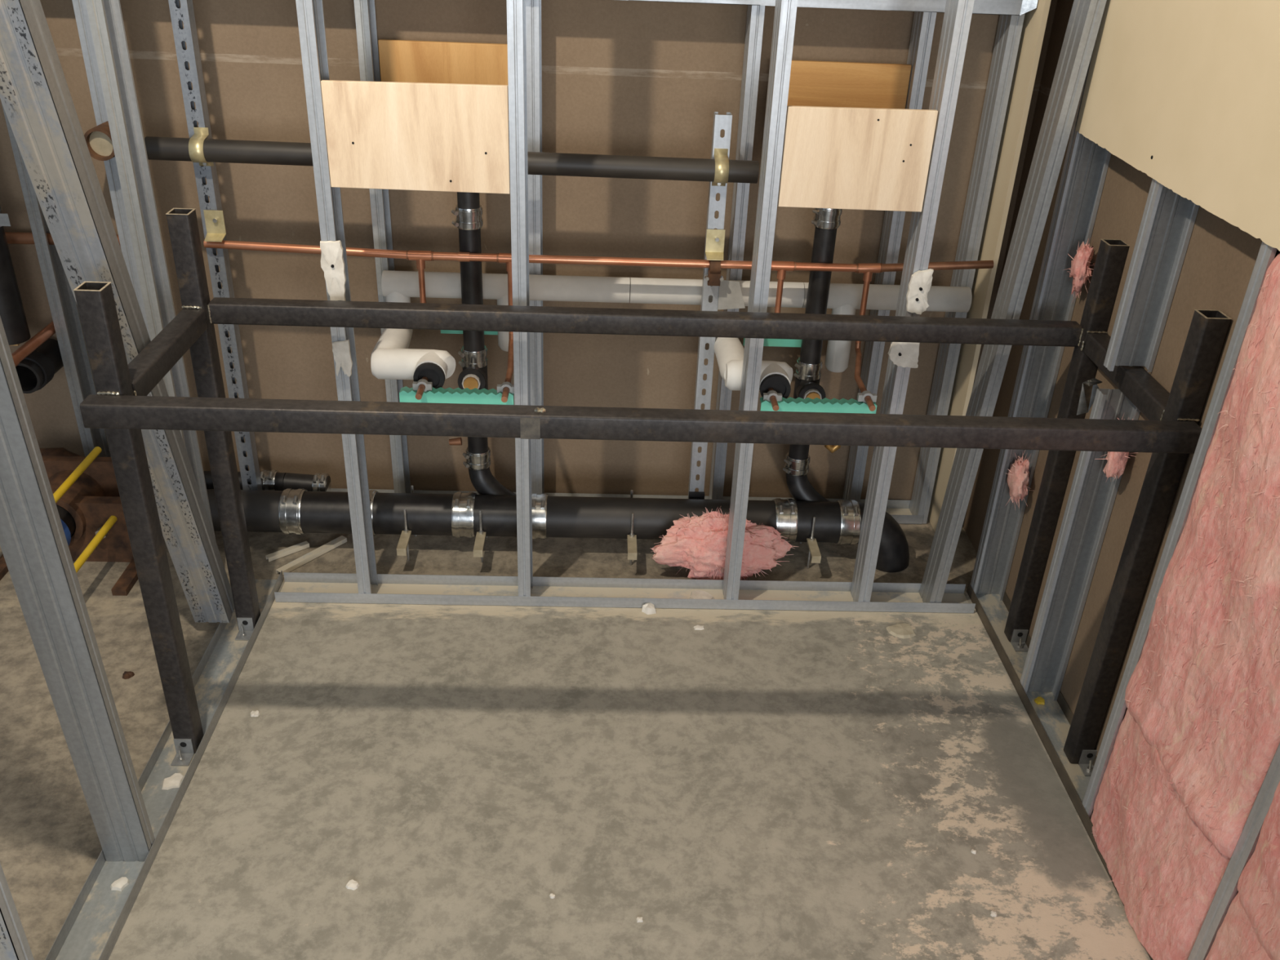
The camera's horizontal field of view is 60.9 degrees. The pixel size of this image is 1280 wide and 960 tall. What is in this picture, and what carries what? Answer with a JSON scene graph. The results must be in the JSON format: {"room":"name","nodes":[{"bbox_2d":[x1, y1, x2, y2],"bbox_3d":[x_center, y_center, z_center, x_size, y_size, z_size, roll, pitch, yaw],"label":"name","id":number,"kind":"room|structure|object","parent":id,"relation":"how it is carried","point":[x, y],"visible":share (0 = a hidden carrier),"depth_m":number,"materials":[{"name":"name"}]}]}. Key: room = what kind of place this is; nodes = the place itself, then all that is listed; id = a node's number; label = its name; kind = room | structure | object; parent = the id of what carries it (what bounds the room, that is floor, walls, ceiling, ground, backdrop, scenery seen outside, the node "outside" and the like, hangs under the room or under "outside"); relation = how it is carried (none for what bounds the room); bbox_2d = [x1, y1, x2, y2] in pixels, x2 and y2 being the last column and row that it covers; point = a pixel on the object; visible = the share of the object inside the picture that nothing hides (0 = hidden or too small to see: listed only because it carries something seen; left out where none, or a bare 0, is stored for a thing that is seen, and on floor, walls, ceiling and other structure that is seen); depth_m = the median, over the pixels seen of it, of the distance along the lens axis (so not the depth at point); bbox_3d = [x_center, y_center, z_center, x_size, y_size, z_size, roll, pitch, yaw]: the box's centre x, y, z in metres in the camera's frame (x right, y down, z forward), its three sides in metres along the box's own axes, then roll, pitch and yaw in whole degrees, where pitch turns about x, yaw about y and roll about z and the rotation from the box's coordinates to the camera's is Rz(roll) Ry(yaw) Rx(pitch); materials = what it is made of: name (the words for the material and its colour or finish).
{"room":"building under construction","nodes":[
{"label":"building under construction","id":0,"kind":"room"},
{"bbox_2d":[0,0,1057,500],"bbox_3d":[-1.644,-1.538,2.707,5.660,3.600,0.015,1,29,-2],"label":"wall","id":1,"kind":"structure","parent":0,"point":[626,77],"depth_m":3.15,"materials":[{"name":"brown paper"}]},
{"bbox_2d":[0,203,31,345],"bbox_3d":[-1.793,-0.675,2.975,0.115,0.620,0.115,9,30,12],"label":"pipe","id":2,"kind":"object","parent":1,"relation":"attached to","point":[12,313],"visible":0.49,"depth_m":3.05,"materials":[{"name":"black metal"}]},
{"bbox_2d":[0,213,10,226],"bbox_3d":[-2.050,-0.709,2.922,0.700,0.034,0.002,1,29,-2],"label":"strap","id":3,"kind":"object","parent":2,"relation":"attached to","point":[4,218],"visible":1,"depth_m":2.94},
{"bbox_2d":[15,338,63,393],"bbox_3d":[-1.778,-0.338,3.214,0.108,0.108,0.190,1,29,-2],"label":"stub","id":4,"kind":"object","parent":2,"relation":"attached to","point":[37,369],"visible":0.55,"depth_m":3.18,"materials":[{"name":"black metal"}]},
{"bbox_2d":[11,320,55,366],"bbox_3d":[-1.729,-0.397,3.117,0.034,0.034,0.356,1,29,-2],"label":"copper pipe","id":5,"kind":"object","parent":1,"relation":"attached to","point":[20,354],"visible":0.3,"depth_m":3.08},
{"bbox_2d":[0,517,1151,959],"bbox_3d":[-0.979,1.368,1.353,8.000,0.120,10.000,1,29,-2],"label":"floor","id":6,"kind":"structure","parent":0,"point":[749,784],"depth_m":2.50,"materials":[{"name":"concrete"}]},
{"bbox_2d":[0,446,164,595],"bbox_3d":[-1.654,0.134,3.083,0.420,0.310,0.464,1,29,-2],"label":"carrier","id":7,"kind":"object","parent":6,"relation":"on","point":[85,490],"visible":0.38,"depth_m":3.16,"materials":[{"name":"metal"}]},
{"bbox_2d":[122,671,134,679],"bbox_3d":[-1.302,0.495,2.768,0.026,0.011,0.023,1,29,-2],"label":"clod","id":8,"kind":"object","parent":6,"relation":"on","point":[126,675],"visible":1,"depth_m":2.76,"materials":[{"name":"soil"}]},
{"bbox_2d":[84,0,215,538],"bbox_3d":[-1.166,-0.950,2.405,0.036,2.900,0.093,1,29,-2],"label":"stud","id":9,"kind":"object","parent":6,"relation":"on","point":[105,18],"visible":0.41,"depth_m":2.54,"materials":[{"name":"metal"}]},
{"bbox_2d":[44,570,283,959],"bbox_3d":[-1.044,1.078,1.711,0.098,0.034,3.310,1,29,-2],"label":"floor track","id":10,"kind":"object","parent":6,"relation":"on","point":[94,924],"visible":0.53,"depth_m":2.40,"materials":[{"name":"metal"}]},
{"bbox_2d":[0,862,34,959],"bbox_3d":[-0.994,-0.267,1.183,0.093,2.898,0.034,1,29,-2],"label":"stud","id":11,"kind":"object","parent":10,"relation":"on","point":[14,944],"visible":1,"depth_m":1.72,"materials":[{"name":"metal"}]},
{"bbox_2d":[0,315,155,861],"bbox_3d":[-1.006,-0.381,1.542,0.093,2.748,0.189,1,29,-2],"label":"stud","id":12,"kind":"object","parent":10,"relation":"on","point":[33,544],"visible":0.96,"depth_m":1.93,"materials":[{"name":"metal"}]},
{"bbox_2d":[0,0,234,622],"bbox_3d":[-1.087,-0.642,2.001,0.091,2.682,0.747,1,29,-2],"label":"stud","id":13,"kind":"object","parent":10,"relation":"on","point":[36,99],"visible":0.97,"depth_m":2.11,"materials":[{"name":"metal"}]},
{"bbox_2d":[110,876,129,891],"bbox_3d":[-1.054,0.817,2.204,0.035,0.008,0.034,1,29,-2],"label":"flake","id":14,"kind":"object","parent":10,"relation":"on","point":[120,884],"visible":1,"depth_m":2.20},
{"bbox_2d":[161,773,184,790],"bbox_3d":[-1.055,0.679,2.457,0.045,0.005,0.053,1,29,-2],"label":"flake","id":15,"kind":"object","parent":10,"relation":"on","point":[175,780],"visible":0.96,"depth_m":2.45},
{"bbox_2d":[168,0,262,490],"bbox_3d":[-1.129,-0.845,2.817,0.062,2.280,0.085,1,29,-2],"label":"strut","id":16,"kind":"object","parent":6,"relation":"on","point":[184,13],"depth_m":2.89,"materials":[{"name":"metal"}]},
{"bbox_2d":[188,127,213,166],"bbox_3d":[-1.125,-0.846,2.785,0.036,0.097,0.064,1,29,-2],"label":"clamp","id":17,"kind":"object","parent":16,"relation":"attached to","point":[196,142],"visible":0.98,"depth_m":2.77,"materials":[{"name":"yellow metal"}]},
{"bbox_2d":[144,136,759,183],"bbox_3d":[-0.475,-0.826,2.813,1.565,0.068,0.057,1,29,-2],"label":"vent pipe","id":18,"kind":"object","parent":17,"relation":"attached to","point":[168,148],"visible":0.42,"depth_m":2.80,"materials":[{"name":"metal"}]},
{"bbox_2d":[203,469,331,491],"bbox_3d":[-1.227,0.007,3.388,0.513,0.097,0.081,1,29,-2],"label":"drain pipe","id":19,"kind":"object","parent":16,"relation":"attached to","point":[273,480],"visible":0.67,"depth_m":3.36,"materials":[{"name":"black metal"}]},
{"bbox_2d":[250,710,259,716],"bbox_3d":[-0.943,0.571,2.664,0.023,0.006,0.019,1,29,-2],"label":"flake","id":20,"kind":"object","parent":6,"relation":"on","point":[253,713],"visible":1,"depth_m":2.66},
{"bbox_2d":[265,541,309,561],"bbox_3d":[-1.063,0.215,3.285,0.131,0.014,0.018,-22,37,-37],"label":"steel offcut","id":21,"kind":"object","parent":6,"relation":"on","point":[305,544],"visible":1,"depth_m":3.28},
{"bbox_2d":[275,535,346,575],"bbox_3d":[-0.984,0.226,3.271,0.022,0.014,0.246,21,34,30],"label":"steel offcut","id":22,"kind":"object","parent":6,"relation":"on","point":[326,548],"visible":0.9,"depth_m":3.26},
{"bbox_2d":[345,879,359,890],"bbox_3d":[-0.588,0.828,2.227,0.025,0.006,0.022,13,31,19],"label":"flake","id":23,"kind":"object","parent":6,"relation":"on","point":[352,884],"visible":1,"depth_m":2.22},
{"bbox_2d":[396,485,417,561],"bbox_3d":[-0.696,0.134,3.292,0.027,0.180,0.308,1,29,-2],"label":"saddle","id":24,"kind":"object","parent":6,"relation":"on","point":[402,548],"visible":0.59,"depth_m":3.20,"materials":[{"name":"beige wood"}]},
{"bbox_2d":[473,510,488,562],"bbox_3d":[-0.475,0.139,3.300,0.027,0.180,0.308,1,29,-2],"label":"saddle","id":25,"kind":"object","parent":6,"relation":"on","point":[481,535],"visible":0.56,"depth_m":3.20,"materials":[{"name":"beige metal"}]},
{"bbox_2d":[549,893,555,898],"bbox_3d":[-0.179,0.849,2.223,0.012,0.005,0.010,1,29,-2],"label":"flake","id":26,"kind":"object","parent":6,"relation":"on","point":[552,895],"visible":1,"depth_m":2.22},
{"bbox_2d":[206,488,909,573],"bbox_3d":[-0.306,0.141,3.305,2.287,0.204,0.160,1,29,-2],"label":"drain pipe","id":27,"kind":"object","parent":6,"relation":"on","point":[289,511],"visible":0.74,"depth_m":3.25,"materials":[{"name":"metal"}]},
{"bbox_2d":[451,191,515,495],"bbox_3d":[-0.403,-0.418,3.063,0.231,1.210,0.158,1,29,-2],"label":"drain riser","id":28,"kind":"object","parent":27,"relation":"attached to","point":[468,211],"visible":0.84,"depth_m":3.07,"materials":[{"name":"black metal"}]},
{"bbox_2d":[448,437,462,445],"bbox_3d":[-0.546,-0.115,3.220,0.037,0.025,0.023,1,29,-2],"label":"copper nipple","id":29,"kind":"object","parent":28,"relation":"attached to","point":[458,441],"visible":1,"depth_m":3.21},
{"bbox_2d":[782,208,842,502],"bbox_3d":[0.559,-0.391,3.107,0.212,1.188,0.156,1,29,-2],"label":"drain riser","id":30,"kind":"object","parent":27,"relation":"attached to","point":[826,221],"visible":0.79,"depth_m":3.12,"materials":[{"name":"black metal"}]},
{"bbox_2d":[824,444,840,453],"bbox_3d":[0.581,-0.116,3.272,0.056,0.076,0.028,1,29,-2],"label":"copper elbow","id":31,"kind":"object","parent":30,"relation":"attached to","point":[832,448],"visible":0.3,"depth_m":3.27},
{"bbox_2d":[274,572,975,613],"bbox_3d":[-0.032,0.326,3.147,1.995,0.034,0.100,1,29,-2],"label":"floor track","id":32,"kind":"object","parent":6,"relation":"on","point":[298,587],"visible":1,"depth_m":3.15,"materials":[{"name":"metal"}]},
{"bbox_2d":[295,0,377,593],"bbox_3d":[-0.723,-0.942,2.422,0.036,2.898,0.093,1,29,-2],"label":"stud","id":33,"kind":"object","parent":32,"relation":"on","point":[310,14],"visible":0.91,"depth_m":2.64,"materials":[{"name":"metal"}]},
{"bbox_2d":[320,240,346,301],"bbox_3d":[-0.734,-0.497,2.605,0.056,0.153,0.014,1,29,-2],"label":"scrap","id":34,"kind":"object","parent":33,"relation":"attached to","point":[332,263],"visible":0.94,"depth_m":2.60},
{"bbox_2d":[332,339,352,376],"bbox_3d":[-0.742,-0.303,2.715,0.046,0.099,0.009,1,29,-2],"label":"scrap","id":35,"kind":"object","parent":33,"relation":"attached to","point":[340,349],"visible":1,"depth_m":2.71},
{"bbox_2d":[320,80,510,194],"bbox_3d":[-0.505,-0.779,2.478,0.412,0.240,0.015,1,29,-2],"label":"plywood panel","id":36,"kind":"object","parent":33,"relation":"attached to","point":[424,136],"visible":1,"depth_m":2.47,"materials":[{"name":"wood"}]},
{"bbox_2d":[506,0,533,595],"bbox_3d":[-0.275,-0.932,2.440,0.036,2.898,0.093,1,29,-2],"label":"stud","id":37,"kind":"object","parent":32,"relation":"on","point":[516,9],"visible":0.91,"depth_m":2.61,"materials":[{"name":"metal"}]},
{"bbox_2d":[399,386,514,404],"bbox_3d":[-0.471,-0.217,2.814,0.291,0.043,0.042,1,29,-2],"label":"bracket","id":38,"kind":"object","parent":37,"relation":"attached to","point":[440,395],"visible":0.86,"depth_m":2.80,"materials":[{"name":"teal plastic"}]},
{"bbox_2d":[412,378,432,391],"bbox_3d":[-0.559,-0.242,2.797,0.048,0.031,0.018,1,29,-2],"label":"clip","id":39,"kind":"object","parent":38,"relation":"attached to","point":[428,385],"visible":0.82,"depth_m":2.79,"materials":[{"name":"grey plastic"}]},
{"bbox_2d":[370,328,455,399],"bbox_3d":[-0.607,-0.327,2.928,0.230,0.089,0.450,1,29,-2],"label":"pipe","id":40,"kind":"object","parent":39,"relation":"attached to","point":[391,357],"visible":0.88,"depth_m":2.85,"materials":[{"name":"white plastic"}]},
{"bbox_2d":[497,381,514,393],"bbox_3d":[-0.344,-0.236,2.807,0.048,0.031,0.018,1,29,-2],"label":"clip","id":41,"kind":"object","parent":38,"relation":"attached to","point":[500,387],"visible":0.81,"depth_m":2.80,"materials":[{"name":"grey plastic"}]},
{"bbox_2d":[688,590,714,599],"bbox_3d":[0.178,0.338,3.160,0.078,0.012,0.062,1,29,-2],"label":"flake","id":42,"kind":"object","parent":32,"relation":"on","point":[695,594],"visible":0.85,"depth_m":3.16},
{"bbox_2d":[722,0,797,599],"bbox_3d":[0.316,-0.920,2.464,0.036,2.898,0.093,1,29,-2],"label":"stud","id":43,"kind":"object","parent":32,"relation":"on","point":[785,11],"visible":0.9,"depth_m":2.63,"materials":[{"name":"metal"}]},
{"bbox_2d":[760,396,876,413],"bbox_3d":[0.465,-0.194,2.853,0.303,0.043,0.042,1,29,-2],"label":"bracket","id":44,"kind":"object","parent":43,"relation":"attached to","point":[789,404],"visible":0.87,"depth_m":2.83,"materials":[{"name":"teal plastic"}]},
{"bbox_2d":[762,390,782,401],"bbox_3d":[0.345,-0.216,2.838,0.048,0.031,0.018,1,29,-2],"label":"clip","id":45,"kind":"object","parent":44,"relation":"attached to","point":[766,396],"visible":0.86,"depth_m":2.83,"materials":[{"name":"grey plastic"}]},
{"bbox_2d":[714,337,792,411],"bbox_3d":[0.314,-0.300,2.969,0.197,0.089,0.450,1,29,-2],"label":"pipe","id":46,"kind":"object","parent":45,"relation":"attached to","point":[777,376],"visible":0.8,"depth_m":2.89,"materials":[{"name":"white plastic"}]},
{"bbox_2d":[857,390,876,403],"bbox_3d":[0.593,-0.216,2.845,0.048,0.031,0.018,1,29,-2],"label":"clip","id":47,"kind":"object","parent":44,"relation":"attached to","point":[860,397],"visible":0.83,"depth_m":2.84,"materials":[{"name":"grey plastic"}]},
{"bbox_2d":[850,0,974,601],"bbox_3d":[0.699,-0.912,2.480,0.036,2.898,0.093,1,29,-2],"label":"stud","id":48,"kind":"object","parent":32,"relation":"on","point":[957,15],"visible":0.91,"depth_m":2.64,"materials":[{"name":"metal"}]},
{"bbox_2d":[777,105,937,212],"bbox_3d":[0.501,-0.743,2.526,0.343,0.231,0.015,1,29,-2],"label":"plywood panel","id":49,"kind":"object","parent":48,"relation":"attached to","point":[833,157],"visible":1,"depth_m":2.52,"materials":[{"name":"wood"}]},
{"bbox_2d":[888,342,919,368],"bbox_3d":[0.667,-0.321,2.741,0.081,0.084,0.016,1,29,-2],"label":"scrap","id":50,"kind":"object","parent":48,"relation":"attached to","point":[904,354],"visible":0.84,"depth_m":2.74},
{"bbox_2d":[906,268,933,314],"bbox_3d":[0.685,-0.459,2.665,0.059,0.117,0.016,1,29,-2],"label":"scrap","id":51,"kind":"object","parent":48,"relation":"attached to","point":[920,283],"visible":1,"depth_m":2.66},
{"bbox_2d":[919,0,1106,603],"bbox_3d":[0.943,-0.557,2.686,0.149,2.100,0.093,1,29,-2],"label":"stud","id":52,"kind":"object","parent":32,"relation":"on","point":[1086,15],"visible":0.91,"depth_m":2.66,"materials":[{"name":"metal"}]},
{"bbox_2d":[330,488,924,524],"bbox_3d":[-1.155,0.064,3.534,4.170,0.034,0.100,1,29,-2],"label":"floor track","id":53,"kind":"object","parent":6,"relation":"on","point":[899,509],"visible":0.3,"depth_m":3.62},
{"bbox_2d":[0,101,111,457],"bbox_3d":[-1.662,-1.201,2.817,0.036,2.898,0.093,1,29,-2],"label":"stud","id":54,"kind":"object","parent":53,"relation":"on","point":[63,305],"visible":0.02,"depth_m":3.21,"materials":[{"name":"metal"}]},
{"bbox_2d":[39,447,81,456],"bbox_3d":[-1.840,-0.051,3.401,0.217,0.104,0.095,1,29,-2],"label":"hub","id":55,"kind":"object","parent":54,"relation":"attached to","point":[60,451],"visible":0.17,"depth_m":3.37,"materials":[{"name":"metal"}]},
{"bbox_2d":[4,231,120,246],"bbox_3d":[-1.963,-0.693,3.092,1.090,0.042,0.037,1,29,-2],"label":"pipe","id":56,"kind":"object","parent":54,"relation":"attached to","point":[12,237],"visible":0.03,"depth_m":3.09,"materials":[{"name":"orange metal"}]},
{"bbox_2d":[71,0,150,337],"bbox_3d":[-1.425,-1.196,2.826,0.036,2.898,0.093,1,29,-2],"label":"stud","id":57,"kind":"object","parent":53,"relation":"on","point":[79,6],"visible":0.24,"depth_m":2.96,"materials":[{"name":"metal"}]},
{"bbox_2d":[84,120,115,160],"bbox_3d":[-1.411,-0.898,2.883,0.084,0.084,0.096,1,29,-2],"label":"pipe","id":58,"kind":"object","parent":57,"relation":"attached to","point":[98,139],"visible":0.61,"depth_m":2.86,"materials":[{"name":"metal"}]},
{"bbox_2d":[353,0,411,493],"bbox_3d":[-0.716,-1.181,2.855,0.036,2.898,0.093,1,29,-2],"label":"stud","id":59,"kind":"object","parent":53,"relation":"on","point":[365,10],"visible":0.41,"depth_m":3.07,"materials":[{"name":"metal"}]},
{"bbox_2d":[525,0,543,494],"bbox_3d":[-0.280,-1.172,2.872,0.036,2.898,0.093,1,29,-2],"label":"stud","id":60,"kind":"object","parent":53,"relation":"on","point":[533,7],"visible":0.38,"depth_m":3.04,"materials":[{"name":"metal"}]},
{"bbox_2d":[377,39,508,90],"bbox_3d":[-0.497,-1.069,2.917,0.388,0.193,0.018,1,29,-2],"label":"wood blocking","id":61,"kind":"object","parent":60,"relation":"attached to","point":[400,60],"visible":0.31,"depth_m":2.89,"materials":[{"name":"wood"}]},
{"bbox_2d":[381,270,972,372],"bbox_3d":[0.108,-0.466,3.194,1.685,0.264,0.100,1,29,-2],"label":"insulated pipe","id":62,"kind":"object","parent":60,"relation":"attached to","point":[845,299],"depth_m":3.11,"materials":[{"name":"plastic"}]},
{"bbox_2d":[628,0,1037,15],"bbox_3d":[-0.682,-1.275,2.723,3.395,0.090,0.045,1,29,-2],"label":"header track","id":63,"kind":"object","parent":60,"relation":"attached to","point":[1011,7],"visible":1,"depth_m":2.78,"materials":[{"name":"silver metal"}]},
{"bbox_2d":[708,4,764,499],"bbox_3d":[0.301,-1.160,2.896,0.036,2.898,0.093,1,29,-2],"label":"stud","id":64,"kind":"object","parent":53,"relation":"on","point":[755,14],"visible":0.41,"depth_m":3.04,"materials":[{"name":"metal"}]},
{"bbox_2d":[742,337,801,346],"bbox_3d":[0.395,-0.427,3.257,0.175,0.043,0.042,1,29,-2],"label":"bracket","id":65,"kind":"object","parent":64,"relation":"attached to","point":[767,342],"visible":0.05,"depth_m":3.25,"materials":[{"name":"teal plastic"}]},
{"bbox_2d":[842,11,936,502],"bbox_3d":[0.749,-1.151,2.914,0.036,2.898,0.093,1,29,-2],"label":"stud","id":66,"kind":"object","parent":53,"relation":"on","point":[923,23],"visible":0.41,"depth_m":3.15,"materials":[{"name":"metal"}]},
{"bbox_2d":[784,60,911,129],"bbox_3d":[0.538,-1.033,2.967,0.372,0.199,0.018,1,29,-2],"label":"wood blocking","id":67,"kind":"object","parent":66,"relation":"attached to","point":[811,83],"visible":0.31,"depth_m":2.94,"materials":[{"name":"wood"}]},
{"bbox_2d":[909,13,1025,524],"bbox_3d":[0.980,-1.146,2.923,0.036,2.898,0.093,1,29,-2],"label":"stud","id":68,"kind":"object","parent":53,"relation":"on","point":[1009,29],"visible":0.92,"depth_m":3.10,"materials":[{"name":"metal"}]},
{"bbox_2d":[626,489,636,564],"bbox_3d":[-0.026,0.148,3.319,0.027,0.180,0.308,1,29,-2],"label":"saddle","id":69,"kind":"object","parent":6,"relation":"on","point":[632,538],"visible":0.78,"depth_m":3.22,"materials":[{"name":"beige metal"}]},
{"bbox_2d":[636,916,643,922],"bbox_3d":[-0.001,0.880,2.181,0.014,0.005,0.012,1,29,-2],"label":"flake","id":70,"kind":"object","parent":6,"relation":"on","point":[639,919],"visible":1,"depth_m":2.18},
{"bbox_2d":[641,603,656,614],"bbox_3d":[0.025,0.363,3.096,0.041,0.025,0.032,-6,30,-15],"label":"flake","id":71,"kind":"object","parent":6,"relation":"on","point":[648,608],"visible":1,"depth_m":3.09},
{"bbox_2d":[73,208,1231,776],"bbox_3d":[0.017,0.043,2.519,2.187,1.137,0.601,1,29,-2],"label":"stand","id":72,"kind":"object","parent":6,"relation":"on","point":[122,406],"depth_m":2.34,"materials":[{"name":"metal"}]},
{"bbox_2d":[1103,178,1199,372],"bbox_3d":[1.107,-1.108,1.911,0.093,1.975,0.036,1,29,-2],"label":"stud","id":73,"kind":"object","parent":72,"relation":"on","point":[1168,218],"visible":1,"depth_m":2.30,"materials":[{"name":"metal"}]},
{"bbox_2d":[693,624,704,630],"bbox_3d":[0.165,0.411,3.042,0.030,0.004,0.022,1,29,-2],"label":"flake","id":74,"kind":"object","parent":6,"relation":"on","point":[696,627],"visible":1,"depth_m":3.04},
{"bbox_2d":[688,111,732,498],"bbox_3d":[0.192,-0.380,3.114,0.050,1.280,0.085,1,29,-2],"label":"strut","id":75,"kind":"object","parent":6,"relation":"on","point":[720,122],"depth_m":3.04,"materials":[{"name":"grey metal"}]},
{"bbox_2d":[704,260,724,285],"bbox_3d":[0.204,-0.570,2.978,0.051,0.073,0.042,1,29,-2],"label":"clamp","id":76,"kind":"object","parent":75,"relation":"attached to","point":[713,277],"visible":0.98,"depth_m":2.97,"materials":[{"name":"metal"}]},
{"bbox_2d":[203,239,993,411],"bbox_3d":[-0.098,-0.422,2.882,2.141,0.288,0.436,1,29,-2],"label":"supply pipe","id":77,"kind":"object","parent":76,"relation":"attached to","point":[420,256],"visible":0.8,"depth_m":2.96,"materials":[{"name":"metal"}]},
{"bbox_2d":[708,260,720,273],"bbox_3d":[0.204,-0.584,2.971,0.028,0.042,0.042,1,29,-2],"label":"cushion","id":78,"kind":"object","parent":76,"relation":"on","point":[714,265],"depth_m":2.95,"materials":[{"name":"rubber"}]},
{"bbox_2d":[711,148,728,186],"bbox_3d":[0.211,-0.810,2.844,0.036,0.097,0.064,1,29,-2],"label":"clamp","id":79,"kind":"object","parent":75,"relation":"attached to","point":[722,161],"visible":0.98,"depth_m":2.83,"materials":[{"name":"yellow metal"}]},
{"bbox_2d":[717,280,745,309],"bbox_3d":[0.258,-0.515,3.035,0.077,0.087,0.002,1,29,-2],"label":"sheet offcut","id":80,"kind":"object","parent":75,"relation":"attached to","point":[730,295],"visible":0.86,"depth_m":3.04,"materials":[{"name":"grey plastic"}]},
{"bbox_2d":[648,507,796,580],"bbox_3d":[0.248,0.203,3.202,0.440,0.284,0.143,1,29,-2],"label":"insulation wad","id":81,"kind":"object","parent":6,"relation":"on","point":[698,544],"visible":0.81,"depth_m":3.17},
{"bbox_2d":[799,516,821,568],"bbox_3d":[0.515,0.160,3.341,0.027,0.180,0.308,1,29,-2],"label":"saddle","id":82,"kind":"object","parent":6,"relation":"on","point":[814,550],"visible":0.6,"depth_m":3.25,"materials":[{"name":"beige metal"}]},
{"bbox_2d":[885,622,915,638],"bbox_3d":[0.735,0.423,3.060,0.076,0.009,0.063,-7,30,-16],"label":"flake","id":83,"kind":"object","parent":6,"relation":"on","point":[904,630],"visible":1,"depth_m":3.05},
{"bbox_2d":[970,848,976,853],"bbox_3d":[0.726,0.807,2.368,0.010,0.005,0.012,-23,38,-38],"label":"flake","id":84,"kind":"object","parent":6,"relation":"on","point":[974,851],"visible":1,"depth_m":2.37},
{"bbox_2d":[990,910,996,916],"bbox_3d":[0.722,0.886,2.225,0.013,0.005,0.014,-21,37,-36],"label":"flake","id":85,"kind":"object","parent":6,"relation":"on","point":[993,913],"visible":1,"depth_m":2.22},
{"bbox_2d":[966,582,1153,959],"bbox_3d":[1.065,1.122,1.796,0.095,0.034,3.310,1,29,-2],"label":"floor track","id":86,"kind":"object","parent":6,"relation":"on","point":[1051,721],"visible":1,"depth_m":2.78,"materials":[{"name":"metal"}]},
{"bbox_2d":[1034,696,1044,705],"bbox_3d":[1.034,0.569,2.815,0.026,0.008,0.028,1,29,-2],"label":"flake","id":87,"kind":"object","parent":86,"relation":"on","point":[1039,700],"visible":1,"depth_m":2.81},
{"bbox_2d":[970,45,1111,600],"bbox_3d":[1.078,-0.920,2.524,0.093,2.898,0.036,1,29,-2],"label":"stud","id":88,"kind":"object","parent":86,"relation":"on","point":[1086,165],"visible":0.62,"depth_m":2.83,"materials":[{"name":"metal"}]},
{"bbox_2d":[1005,450,1035,508],"bbox_3d":[1.036,0.003,3.004,0.088,0.188,0.099,-14,33,-28],"label":"scrap","id":89,"kind":"object","parent":88,"relation":"attached to","point":[1017,480],"visible":1,"depth_m":2.98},
{"bbox_2d":[1020,388,1140,700],"bbox_3d":[1.051,0.184,2.627,0.093,0.866,0.036,1,29,-2],"label":"stud","id":90,"kind":"object","parent":86,"relation":"on","point":[1091,498],"visible":0.8,"depth_m":2.64,"materials":[{"name":"metal"}]},
{"bbox_2d":[1099,412,1137,480],"bbox_3d":[1.077,-0.080,2.449,0.076,0.201,0.085,-3,29,-9],"label":"scrap","id":91,"kind":"object","parent":90,"relation":"attached to","point":[1116,464],"visible":0.47,"depth_m":2.44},
{"bbox_2d":[1090,709,1230,959],"bbox_3d":[1.043,0.705,2.163,0.118,0.407,0.432,1,29,-2],"label":"insulation batt","id":92,"kind":"object","parent":86,"relation":"on","point":[1166,875],"visible":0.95,"depth_m":2.11,"materials":[{"name":"fabric"}]},
{"bbox_2d":[1124,253,1279,857],"bbox_3d":[1.061,0.135,1.847,0.131,0.968,0.432,1,29,-2],"label":"insulation batt","id":93,"kind":"object","parent":92,"relation":"on","point":[1203,688],"visible":1,"depth_m":1.89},
{"bbox_2d":[1082,241,1279,817],"bbox_3d":[1.100,-0.498,1.763,0.093,2.898,0.036,1,29,-2],"label":"stud","id":94,"kind":"object","parent":86,"relation":"on","point":[1267,254],"visible":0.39,"depth_m":2.06,"materials":[{"name":"metal"}]},
{"bbox_2d":[1187,742,1279,959],"bbox_3d":[1.112,-0.272,1.356,0.093,2.898,0.036,1,29,-2],"label":"stud","id":95,"kind":"object","parent":86,"relation":"on","point":[1227,890],"visible":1,"depth_m":1.87,"materials":[{"name":"metal"}]},
{"bbox_2d":[1075,0,1279,251],"bbox_3d":[1.083,-0.862,1.000,0.014,1.604,2.642,1,29,-2],"label":"sheet","id":96,"kind":"object","parent":95,"relation":"attached to","point":[1185,93],"visible":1,"depth_m":2.02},
{"bbox_2d":[1204,892,1271,959],"bbox_3d":[1.054,0.942,1.784,0.116,0.372,0.391,1,29,-2],"label":"insulation batt","id":97,"kind":"object","parent":86,"relation":"on","point":[1236,939],"visible":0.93,"depth_m":1.85,"materials":[{"name":"fabric"}]},
{"bbox_2d":[1237,781,1279,959],"bbox_3d":[1.070,0.367,1.466,0.135,0.992,0.391,1,29,-2],"label":"insulation batt","id":98,"kind":"object","parent":97,"relation":"on","point":[1259,882],"visible":1,"depth_m":1.75,"materials":[{"name":"fabric"}]},
{"bbox_2d":[927,0,1051,532],"bbox_3d":[1.012,-0.995,2.962,0.014,2.596,0.195,1,29,-2],"label":"wall","id":99,"kind":"structure","parent":0,"point":[1034,24],"depth_m":3.04,"materials":[{"name":"beige paint"}]},
{"bbox_2d":[962,0,1262,756],"bbox_3d":[1.198,-0.239,0.581,0.015,3.600,5.100,1,29,-2],"label":"wall","id":100,"kind":"structure","parent":0,"point":[1220,257],"depth_m":2.55,"materials":[{"name":"brown paper"}]},
{"bbox_2d":[1064,238,1094,302],"bbox_3d":[1.092,-0.519,2.679,0.074,0.173,0.094,1,29,-2],"label":"scrap","id":101,"kind":"object","parent":100,"relation":"attached to","point":[1080,269],"visible":1,"depth_m":2.66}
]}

